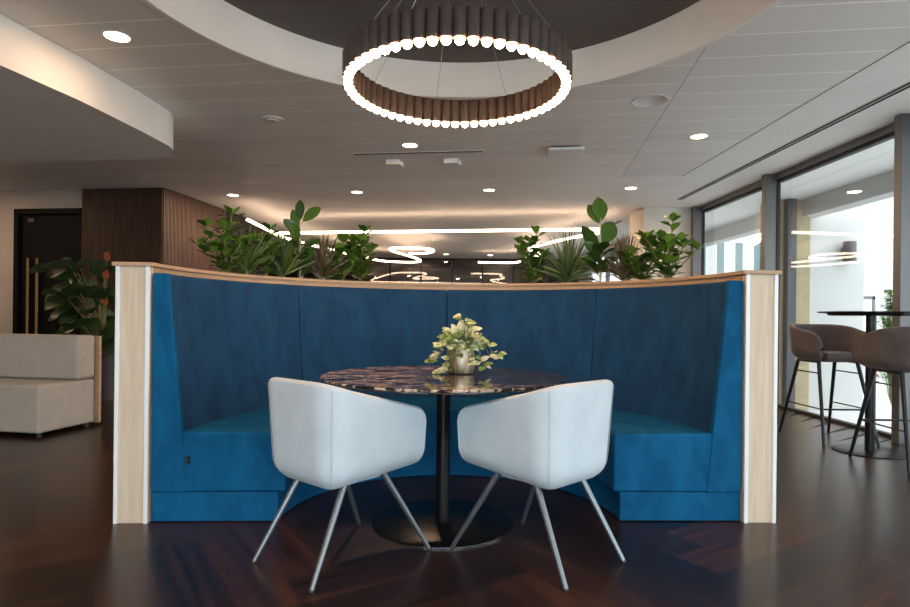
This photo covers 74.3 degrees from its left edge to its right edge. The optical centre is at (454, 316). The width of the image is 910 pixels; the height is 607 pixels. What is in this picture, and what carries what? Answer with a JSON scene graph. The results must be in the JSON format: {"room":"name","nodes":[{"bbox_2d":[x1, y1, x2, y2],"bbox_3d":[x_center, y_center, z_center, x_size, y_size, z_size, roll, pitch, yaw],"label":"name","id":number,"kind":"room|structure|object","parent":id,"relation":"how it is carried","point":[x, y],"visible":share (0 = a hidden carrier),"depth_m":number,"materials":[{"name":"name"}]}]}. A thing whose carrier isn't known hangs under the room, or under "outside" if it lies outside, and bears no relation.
{"room":"common room","nodes":[
{"label":"common room","id":0,"kind":"room"},
{"bbox_2d":[0,189,81,333],"bbox_3d":[-7.342,-0.447,9.042,3.945,2.860,0.140,1,0,7],"label":"wall","id":1,"kind":"structure","parent":0,"point":[22,199],"depth_m":8.87,"materials":[{"name":"white paint"}]},
{"bbox_2d":[12,208,81,334],"bbox_3d":[-5.936,-0.292,8.834,1.090,2.580,0.200,1,0,7],"label":"door","id":2,"kind":"structure","parent":1,"relation":"in","point":[41,235],"depth_m":8.80,"materials":[{"name":"black wood"}]},
{"bbox_2d":[0,14,172,161],"bbox_3d":[-5.749,-1.704,3.475,6.490,0.308,6.350,1,0,-1],"label":"ceiling","id":3,"kind":"structure","parent":0,"point":[56,104],"depth_m":4.60,"materials":[{"name":"white paint"}]},
{"bbox_2d":[81,188,268,334],"bbox_3d":[-4.556,-0.413,10.321,1.263,2.850,3.505,1,0,7],"label":"wall","id":4,"kind":"structure","parent":0,"point":[156,225],"depth_m":8.63,"materials":[{"name":"brown wood"}]},
{"bbox_2d":[384,397,436,453],"bbox_3d":[-0.466,0.747,4.100,1.044,0.307,0.583,1,0,-24],"label":"armrest","id":5,"kind":"object","parent":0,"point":[428,405],"depth_m":3.96,"materials":[{"name":"fabric"}]},
{"bbox_2d":[268,258,577,282],"bbox_3d":[-2.798,-0.449,20.154,13.300,2.960,3.600,1,0,-1],"label":"wall","id":6,"kind":"structure","parent":0,"point":[433,271],"depth_m":21.88,"materials":[{"name":"brown"}]},
{"bbox_2d":[296,256,574,282],"bbox_3d":[-2.767,-0.399,18.354,13.100,2.860,0.060,1,0,-1],"label":"window","id":7,"kind":"structure","parent":6,"relation":"in","point":[384,258],"depth_m":18.37,"materials":[{"name":"black glass"}]},
{"bbox_2d":[0,0,909,258],"bbox_3d":[-2.509,-2.268,7.557,13.200,0.916,21.600,1,0,-1],"label":"ceiling","id":8,"kind":"structure","parent":0,"point":[729,89],"depth_m":5.42,"materials":[{"name":"paint"}]},
{"bbox_2d":[101,30,131,42],"bbox_3d":[-2.193,-1.820,3.893,0.176,0.007,0.176,1,0,-1],"label":"recessed light","id":9,"kind":"object","parent":8,"relation":"in","point":[113,35],"visible":1,"depth_m":3.89,"materials":[{"name":"white plastic"}]},
{"bbox_2d":[246,218,276,235],"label":"light","id":10,"kind":"object","parent":8,"relation":"hanging from","point":[271,231],"depth_m":9.93,"materials":[{"name":"white"}]},
{"bbox_2d":[262,116,283,122],"bbox_3d":[-1.671,-1.807,5.508,0.190,0.022,0.190,1,0,-1],"label":"smoke detector","id":11,"kind":"object","parent":8,"relation":"attached to","point":[272,119],"visible":1,"depth_m":5.48,"materials":[{"name":"white plastic"}]},
{"bbox_2d":[385,159,403,167],"bbox_3d":[-0.698,-1.777,6.958,0.185,0.060,0.160,1,0,7],"label":"sensor box","id":12,"kind":"object","parent":8,"relation":"attached to","point":[394,162],"visible":1,"depth_m":6.89,"materials":[{"name":"white plastic"}]},
{"bbox_2d":[374,247,434,262],"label":"light","id":13,"kind":"object","parent":8,"relation":"hanging from","point":[422,248],"depth_m":14.13,"materials":[{"name":"white"}]},
{"bbox_2d":[402,143,417,147],"bbox_3d":[-0.472,-1.802,6.296,0.176,0.007,0.176,1,0,-1],"label":"recessed light","id":14,"kind":"object","parent":8,"relation":"in","point":[408,145],"visible":1,"depth_m":6.31,"materials":[{"name":"white plastic"}]},
{"bbox_2d":[301,214,531,233],"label":"light","id":15,"kind":"object","parent":8,"relation":"hanging from","point":[462,230],"depth_m":10.46,"materials":[{"name":"white"}]},
{"bbox_2d":[353,150,482,154],"bbox_3d":[-0.411,-1.803,6.581,1.445,0.008,0.051,1,0,7],"label":"ceiling vent","id":16,"kind":"object","parent":8,"relation":"in","point":[473,150],"visible":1,"depth_m":6.57,"materials":[{"name":"metal"}]},
{"bbox_2d":[443,158,460,166],"bbox_3d":[-0.031,-1.770,6.874,0.185,0.060,0.160,1,0,7],"label":"sensor box","id":17,"kind":"object","parent":8,"relation":"attached to","point":[447,161],"visible":1,"depth_m":6.80,"materials":[{"name":"white plastic"}]},
{"bbox_2d":[478,261,520,263],"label":"light","id":18,"kind":"object","parent":8,"relation":"hanging from","point":[478,261],"depth_m":16.28,"materials":[{"name":"white"}]},
{"bbox_2d":[528,211,582,250],"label":"light","id":19,"kind":"object","parent":8,"relation":"hanging from","point":[546,229],"depth_m":10.13,"materials":[{"name":"white"}]},
{"bbox_2d":[548,145,584,156],"bbox_3d":[1.177,-1.763,6.381,0.370,0.050,0.300,1,0,7],"label":"ceiling light","id":20,"kind":"object","parent":8,"relation":"attached to","point":[554,151],"visible":1,"depth_m":6.30,"materials":[{"name":"grey plastic"}]},
{"bbox_2d":[624,187,637,189],"bbox_3d":[2.421,-1.771,8.254,0.176,0.007,0.176,1,0,-1],"label":"recessed light","id":21,"kind":"object","parent":8,"relation":"in","point":[627,188],"visible":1,"depth_m":8.28,"materials":[{"name":"white plastic"}]},
{"bbox_2d":[631,94,668,107],"bbox_3d":[1.609,-1.781,4.954,0.300,0.004,0.300,1,0,-1],"label":"ceiling speaker","id":22,"kind":"object","parent":8,"relation":"attached to","point":[652,100],"visible":1,"depth_m":4.94,"materials":[{"name":"white plastic"}]},
{"bbox_2d":[689,133,708,138],"bbox_3d":[2.392,-1.772,5.884,0.176,0.007,0.176,1,0,-1],"label":"recessed light","id":23,"kind":"object","parent":8,"relation":"in","point":[699,135],"visible":1,"depth_m":5.89,"materials":[{"name":"white plastic"}]},
{"bbox_2d":[676,81,909,199],"bbox_3d":[3.469,-1.762,3.136,0.085,0.008,11.750,1,0,-1],"label":"ceiling vent","id":24,"kind":"object","parent":8,"relation":"in","point":[905,86],"visible":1,"depth_m":5.72,"materials":[{"name":"metal"}]},
{"bbox_2d":[683,41,909,175],"bbox_3d":[2.951,-1.770,2.193,0.008,0.006,10.683,1,0,-1],"label":"trim","id":25,"kind":"structure","parent":8,"relation":"attached to","point":[909,41],"depth_m":4.84,"materials":[{"name":"black metal"}]},
{"bbox_2d":[0,399,909,606],"bbox_3d":[-2.596,1.173,9.356,13.160,0.280,25.200,1,0,-1],"label":"floor","id":26,"kind":"structure","parent":0,"point":[839,536],"depth_m":2.73,"materials":[{"name":"black wood"}]},
{"bbox_2d":[0,333,101,437],"bbox_3d":[-4.362,0.587,5.542,1.935,0.855,0.655,1,0,11],"label":"sofa","id":27,"kind":"object","parent":26,"relation":"on","point":[49,382],"visible":1,"depth_m":5.47,"materials":[{"name":"fabric"}]},
{"bbox_2d":[0,333,94,379],"bbox_3d":[-4.339,0.362,5.721,1.910,0.405,0.215,1,0,10],"label":"cushion","id":28,"kind":"object","parent":27,"relation":"on","point":[22,356],"depth_m":5.52,"materials":[{"name":"fabric"}]},
{"bbox_2d":[28,252,115,400],"bbox_3d":[-4.533,0.107,7.358,1.268,1.810,0.790,1,0,-1],"label":"flowering plant","id":29,"kind":"object","parent":26,"relation":"on","point":[101,322],"visible":0.86,"depth_m":7.31,"materials":[{"name":"green plant"}]},
{"bbox_2d":[251,377,431,592],"bbox_3d":[-0.500,0.660,2.661,0.515,0.800,0.635,1,0,41],"label":"tub chair","id":30,"kind":"object","parent":26,"relation":"on","point":[325,436],"visible":1,"depth_m":2.46,"materials":[{"name":"fabric"}]},
{"bbox_2d":[320,366,566,548],"bbox_3d":[-0.061,0.680,3.099,1.250,0.758,1.250,1,0,-1],"label":"round table","id":31,"kind":"object","parent":26,"relation":"on","point":[440,519],"visible":0.94,"depth_m":3.02,"materials":[{"name":"black stone"}]},
{"bbox_2d":[447,346,474,373],"bbox_3d":[0.032,0.227,3.211,0.148,0.150,0.148,1,0,-1],"label":"pot","id":32,"kind":"object","parent":31,"relation":"on","point":[458,365],"depth_m":3.15,"materials":[{"name":"silver metal"}]},
{"bbox_2d":[424,313,506,373],"bbox_3d":[0.067,0.142,3.192,0.386,0.322,0.322,1,0,39],"label":"pothos","id":33,"kind":"object","parent":31,"relation":"on","point":[460,358],"visible":1,"depth_m":3.15,"materials":[{"name":"green plant"}]},
{"bbox_2d":[112,262,781,523],"bbox_3d":[-0.045,0.400,3.948,3.430,1.320,1.763,1,0,-2],"label":"booth","id":34,"kind":"object","parent":26,"relation":"on","point":[691,362],"visible":0.67,"depth_m":3.34,"materials":[{"name":"blue fabric"}]},
{"bbox_2d":[183,409,293,490],"bbox_3d":[-1.033,0.741,3.490,0.585,0.307,1.061,1,0,20],"label":"seat cushion","id":35,"kind":"object","parent":34,"relation":"on","point":[230,451],"depth_m":3.07,"materials":[{"name":"fabric"}]},
{"bbox_2d":[593,409,711,491],"bbox_3d":[0.965,0.762,3.555,0.585,0.307,1.056,1,0,-24],"label":"seat cushion","id":36,"kind":"object","parent":34,"relation":"on","point":[648,451],"depth_m":3.14,"materials":[{"name":"fabric"}]},
{"bbox_3d":[1.022,-0.114,4.115,1.066,0.250,1.139,1,0,-1],"label":"trough","id":37,"kind":"object","parent":34,"relation":"in","visible":0},
{"bbox_2d":[512,226,552,282],"bbox_3d":[0.600,-0.456,4.628,0.329,0.477,0.272,1,0,13],"label":"leafy plant","id":38,"kind":"object","parent":37,"relation":"in","point":[532,275],"visible":0.96,"depth_m":4.58,"materials":[{"name":"green plant"}]},
{"bbox_2d":[532,225,593,282],"bbox_3d":[0.845,-0.457,4.534,0.426,0.482,0.448,1,0,42],"label":"spiky plant","id":39,"kind":"object","parent":37,"relation":"in","point":[568,270],"visible":0.96,"depth_m":4.48,"materials":[{"name":"green plant"}]},
{"bbox_2d":[577,197,618,281],"bbox_3d":[1.040,-0.547,4.322,0.320,0.666,0.296,1,0,-1],"label":"leaf plant","id":40,"kind":"object","parent":37,"relation":"in","point":[597,211],"visible":0.95,"depth_m":4.35,"materials":[{"name":"green plant"}]},
{"bbox_2d":[602,233,650,280],"bbox_3d":[1.194,-0.409,4.207,0.337,0.392,0.298,1,0,-1],"label":"spiky plant","id":41,"kind":"object","parent":37,"relation":"in","point":[622,272],"visible":0.67,"depth_m":4.18,"materials":[{"name":"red plant"}]},
{"bbox_2d":[610,237,661,279],"bbox_3d":[1.256,-0.389,4.102,0.367,0.358,0.292,1,0,-1],"label":"leafy plant","id":42,"kind":"object","parent":37,"relation":"in","point":[629,256],"visible":0.71,"depth_m":4.06,"materials":[{"name":"green plant"}]},
{"bbox_2d":[634,212,709,277],"bbox_3d":[1.392,-0.442,3.908,0.477,0.468,0.299,1,0,32],"label":"leafy plant","id":43,"kind":"object","parent":37,"relation":"in","point":[666,241],"visible":0.97,"depth_m":3.88,"materials":[{"name":"green plant"}]},
{"bbox_3d":[-1.080,-0.136,4.078,1.066,0.250,1.139,1,0,-1],"label":"trough","id":44,"kind":"object","parent":34,"relation":"in","visible":0},
{"bbox_2d":[190,205,260,272],"bbox_3d":[-1.443,-0.472,3.836,0.369,0.468,0.347,1,0,25],"label":"leafy plant","id":45,"kind":"object","parent":44,"relation":"in","point":[222,263],"visible":0.97,"depth_m":3.78,"materials":[{"name":"green plant"}]},
{"bbox_2d":[215,222,274,273],"bbox_3d":[-1.393,-0.447,3.976,0.395,0.414,0.347,1,0,-26],"label":"spiky plant","id":46,"kind":"object","parent":44,"relation":"in","point":[250,263],"visible":0.73,"depth_m":3.96,"materials":[{"name":"green plant"}]},
{"bbox_2d":[245,222,286,275],"bbox_3d":[-1.287,-0.440,4.080,0.235,0.404,0.248,1,0,6],"label":"leafy plant","id":47,"kind":"object","parent":44,"relation":"in","point":[273,247],"visible":0.68,"depth_m":4.07,"materials":[{"name":"green plant"}]},
{"bbox_2d":[260,225,317,276],"bbox_3d":[-1.216,-0.452,4.213,0.374,0.428,0.367,1,0,40],"label":"spiky plant","id":48,"kind":"object","parent":44,"relation":"in","point":[286,264],"visible":0.83,"depth_m":4.19,"materials":[{"name":"green plant"}]},
{"bbox_2d":[283,200,320,278],"bbox_3d":[-1.108,-0.542,4.305,0.295,0.612,0.248,1,0,28],"label":"leaf plant","id":49,"kind":"object","parent":44,"relation":"in","point":[296,215],"visible":0.76,"depth_m":4.30,"materials":[{"name":"green plant"}]},
{"bbox_2d":[308,230,350,279],"bbox_3d":[-0.960,-0.446,4.413,0.338,0.422,0.357,1,0,-42],"label":"spiky plant","id":50,"kind":"object","parent":44,"relation":"in","point":[320,265],"visible":0.85,"depth_m":4.40,"materials":[{"name":"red plant"}]},
{"bbox_2d":[317,235,361,279],"bbox_3d":[-0.891,-0.421,4.475,0.357,0.377,0.278,1,0,-21],"label":"leafy plant","id":51,"kind":"object","parent":44,"relation":"in","point":[340,249],"visible":0.75,"depth_m":4.44,"materials":[{"name":"green plant"}]},
{"bbox_2d":[338,224,378,280],"bbox_3d":[-0.747,-0.465,4.566,0.328,0.467,0.282,1,0,-1],"label":"leafy plant","id":52,"kind":"object","parent":44,"relation":"in","point":[361,239],"visible":0.87,"depth_m":4.52,"materials":[{"name":"green plant"}]},
{"bbox_2d":[450,379,625,591],"bbox_3d":[0.379,0.669,2.694,0.515,0.800,0.635,1,0,-43],"label":"tub chair","id":53,"kind":"object","parent":26,"relation":"on","point":[553,437],"visible":1,"depth_m":2.49,"materials":[{"name":"white fabric"}]},
{"bbox_2d":[690,180,761,275],"bbox_3d":[3.890,-0.329,8.534,0.210,2.860,2.160,1,0,-1],"label":"window","id":54,"kind":"structure","parent":26,"relation":"on","point":[697,212],"depth_m":9.52,"materials":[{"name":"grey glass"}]},
{"bbox_2d":[761,123,894,437],"bbox_3d":[3.928,-0.329,6.362,0.210,2.860,2.215,1,0,-1],"label":"window","id":55,"kind":"structure","parent":26,"relation":"on","point":[771,183],"depth_m":7.37,"materials":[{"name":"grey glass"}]},
{"bbox_2d":[778,324,880,446],"bbox_3d":[3.341,0.582,5.389,0.576,1.033,0.694,1,0,-1],"label":"bar stool","id":56,"kind":"object","parent":26,"relation":"on","point":[814,343],"visible":0.8,"depth_m":5.40,"materials":[{"name":"fabric"}]},
{"bbox_2d":[822,350,852,358],"bbox_3d":[3.344,0.335,5.349,0.400,0.050,0.460,1,0,-1],"label":"seat cushion","id":57,"kind":"object","parent":56,"relation":"on","point":[826,354],"depth_m":5.12,"materials":[{"name":"fabric"}]},
{"bbox_2d":[817,311,909,459],"bbox_3d":[3.380,0.526,4.880,0.760,1.138,0.760,1,0,-1],"label":"bar table","id":58,"kind":"object","parent":26,"relation":"on","point":[869,450],"visible":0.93,"depth_m":4.85,"materials":[{"name":"black metal"}]},
{"bbox_2d":[848,326,909,478],"bbox_3d":[3.318,0.581,4.359,0.576,1.033,0.694,1,0,3],"label":"bar stool","id":59,"kind":"object","parent":26,"relation":"on","point":[884,349],"visible":1,"depth_m":4.27,"materials":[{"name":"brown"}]},
{"bbox_2d":[891,113,909,443],"bbox_3d":[3.966,-0.329,4.175,0.210,2.860,2.190,1,0,-1],"label":"window","id":60,"kind":"structure","parent":26,"relation":"on","point":[901,221],"depth_m":5.18,"materials":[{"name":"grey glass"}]},
{"bbox_2d":[224,0,699,62],"bbox_3d":[0.018,-2.042,3.070,3.440,0.035,3.440,1,0,-1],"label":"ceiling","id":61,"kind":"structure","parent":0,"point":[584,23],"depth_m":4.04,"materials":[{"name":"grey paint"}]},
{"bbox_2d":[342,0,571,127],"bbox_3d":[0.015,-1.586,3.080,1.161,0.878,1.161,1,0,-1],"label":"pendant","id":62,"kind":"object","parent":61,"relation":"hanging from","point":[445,22],"visible":1,"depth_m":2.73,"materials":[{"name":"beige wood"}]},
{"bbox_2d":[578,239,627,281],"bbox_3d":[3.928,-0.329,14.421,0.150,2.860,8.100,1,0,-1],"label":"wall","id":63,"kind":"structure","parent":0,"point":[612,246],"depth_m":17.27,"materials":[{"name":"beige paint"}]},
{"bbox_2d":[587,266,609,281],"bbox_3d":[3.895,-0.274,14.270,0.100,2.650,6.000,1,0,-1],"label":"window","id":64,"kind":"structure","parent":63,"relation":"in","point":[607,278],"depth_m":15.29,"materials":[{"name":"clear glass"}]},
{"bbox_2d":[629,207,690,279],"bbox_3d":[3.474,-0.334,10.047,0.910,2.860,0.730,1,0,-1],"label":"wall pier","id":65,"kind":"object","parent":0,"point":[646,219],"visible":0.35,"depth_m":9.68,"materials":[{"name":"white paint"}]},
{"label":"outside","id":66,"kind":"structure","parent":0,"visible":0},
{"bbox_3d":[19.069,5.360,50.341,200.000,0.200,220.000,1,0,-1],"label":"ground","id":67,"kind":"structure","parent":66,"visible":0},
{"bbox_2d":[704,233,759,274],"bbox_3d":[22.099,-4.209,46.367,15.000,19.000,12.050,1,0,-1],"label":"office building","id":68,"kind":"structure","parent":67,"relation":"on","point":[743,253],"depth_m":40.31,"materials":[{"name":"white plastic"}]},
{"bbox_2d":[863,197,893,378],"bbox_3d":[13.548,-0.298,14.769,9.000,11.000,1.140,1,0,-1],"label":"house","id":69,"kind":"structure","parent":67,"relation":"on","point":[879,215],"depth_m":14.18,"materials":[{"name":"grey"}]},
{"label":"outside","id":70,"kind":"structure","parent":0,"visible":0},
{"bbox_2d":[808,379,891,432],"bbox_3d":[8.976,1.554,5.158,9.840,0.200,22.000,1,0,-1],"label":"terrace","id":71,"kind":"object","parent":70,"point":[883,405],"depth_m":8.92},
{"bbox_2d":[760,200,810,410],"bbox_3d":[5.052,-0.187,9.214,0.580,3.200,0.350,1,0,-1],"label":"brick pier","id":72,"kind":"structure","parent":71,"relation":"on","point":[803,223],"depth_m":9.04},
{"bbox_2d":[782,198,796,407],"bbox_3d":[5.011,-0.177,8.983,0.150,3.180,0.108,1,0,-1],"label":"pipe","id":73,"kind":"object","parent":72,"relation":"attached to","point":[790,205],"visible":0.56,"depth_m":8.93,"materials":[{"name":"grey metal"}]},
{"bbox_2d":[808,205,864,410],"bbox_3d":[5.772,-0.180,9.252,0.860,3.200,0.300,1,0,-1],"label":"wall","id":74,"kind":"structure","parent":71,"relation":"on","point":[836,284],"depth_m":9.10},
{"bbox_2d":[841,241,856,260],"bbox_3d":[5.895,-0.983,8.989,0.176,0.290,0.225,1,0,-1],"label":"wall lamp","id":75,"kind":"object","parent":74,"relation":"attached to","point":[849,250],"visible":1,"depth_m":8.90,"materials":[{"name":"grey"}]},
{"bbox_2d":[876,289,892,404],"bbox_3d":[7.129,0.487,9.835,0.637,1.898,0.653,1,0,21],"label":"shrub","id":76,"kind":"object","parent":71,"relation":"on","point":[889,307],"visible":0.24,"depth_m":9.81,"materials":[{"name":"green plant"}]},
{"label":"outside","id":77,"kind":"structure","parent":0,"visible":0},
{"bbox_2d":[705,139,893,230],"bbox_3d":[4.729,-1.831,4.083,1.160,0.120,20.000,1,0,-1],"label":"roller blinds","id":78,"kind":"structure","parent":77,"point":[878,159],"depth_m":7.82,"materials":[{"name":"white fabric"}]},
{"bbox_2d":[705,170,893,246],"bbox_3d":[5.428,-1.793,4.095,0.240,0.580,20.000,1,0,-1],"label":"beam","id":79,"kind":"structure","parent":78,"relation":"attached to","point":[879,187],"depth_m":8.39,"materials":[{"name":"white paint"}]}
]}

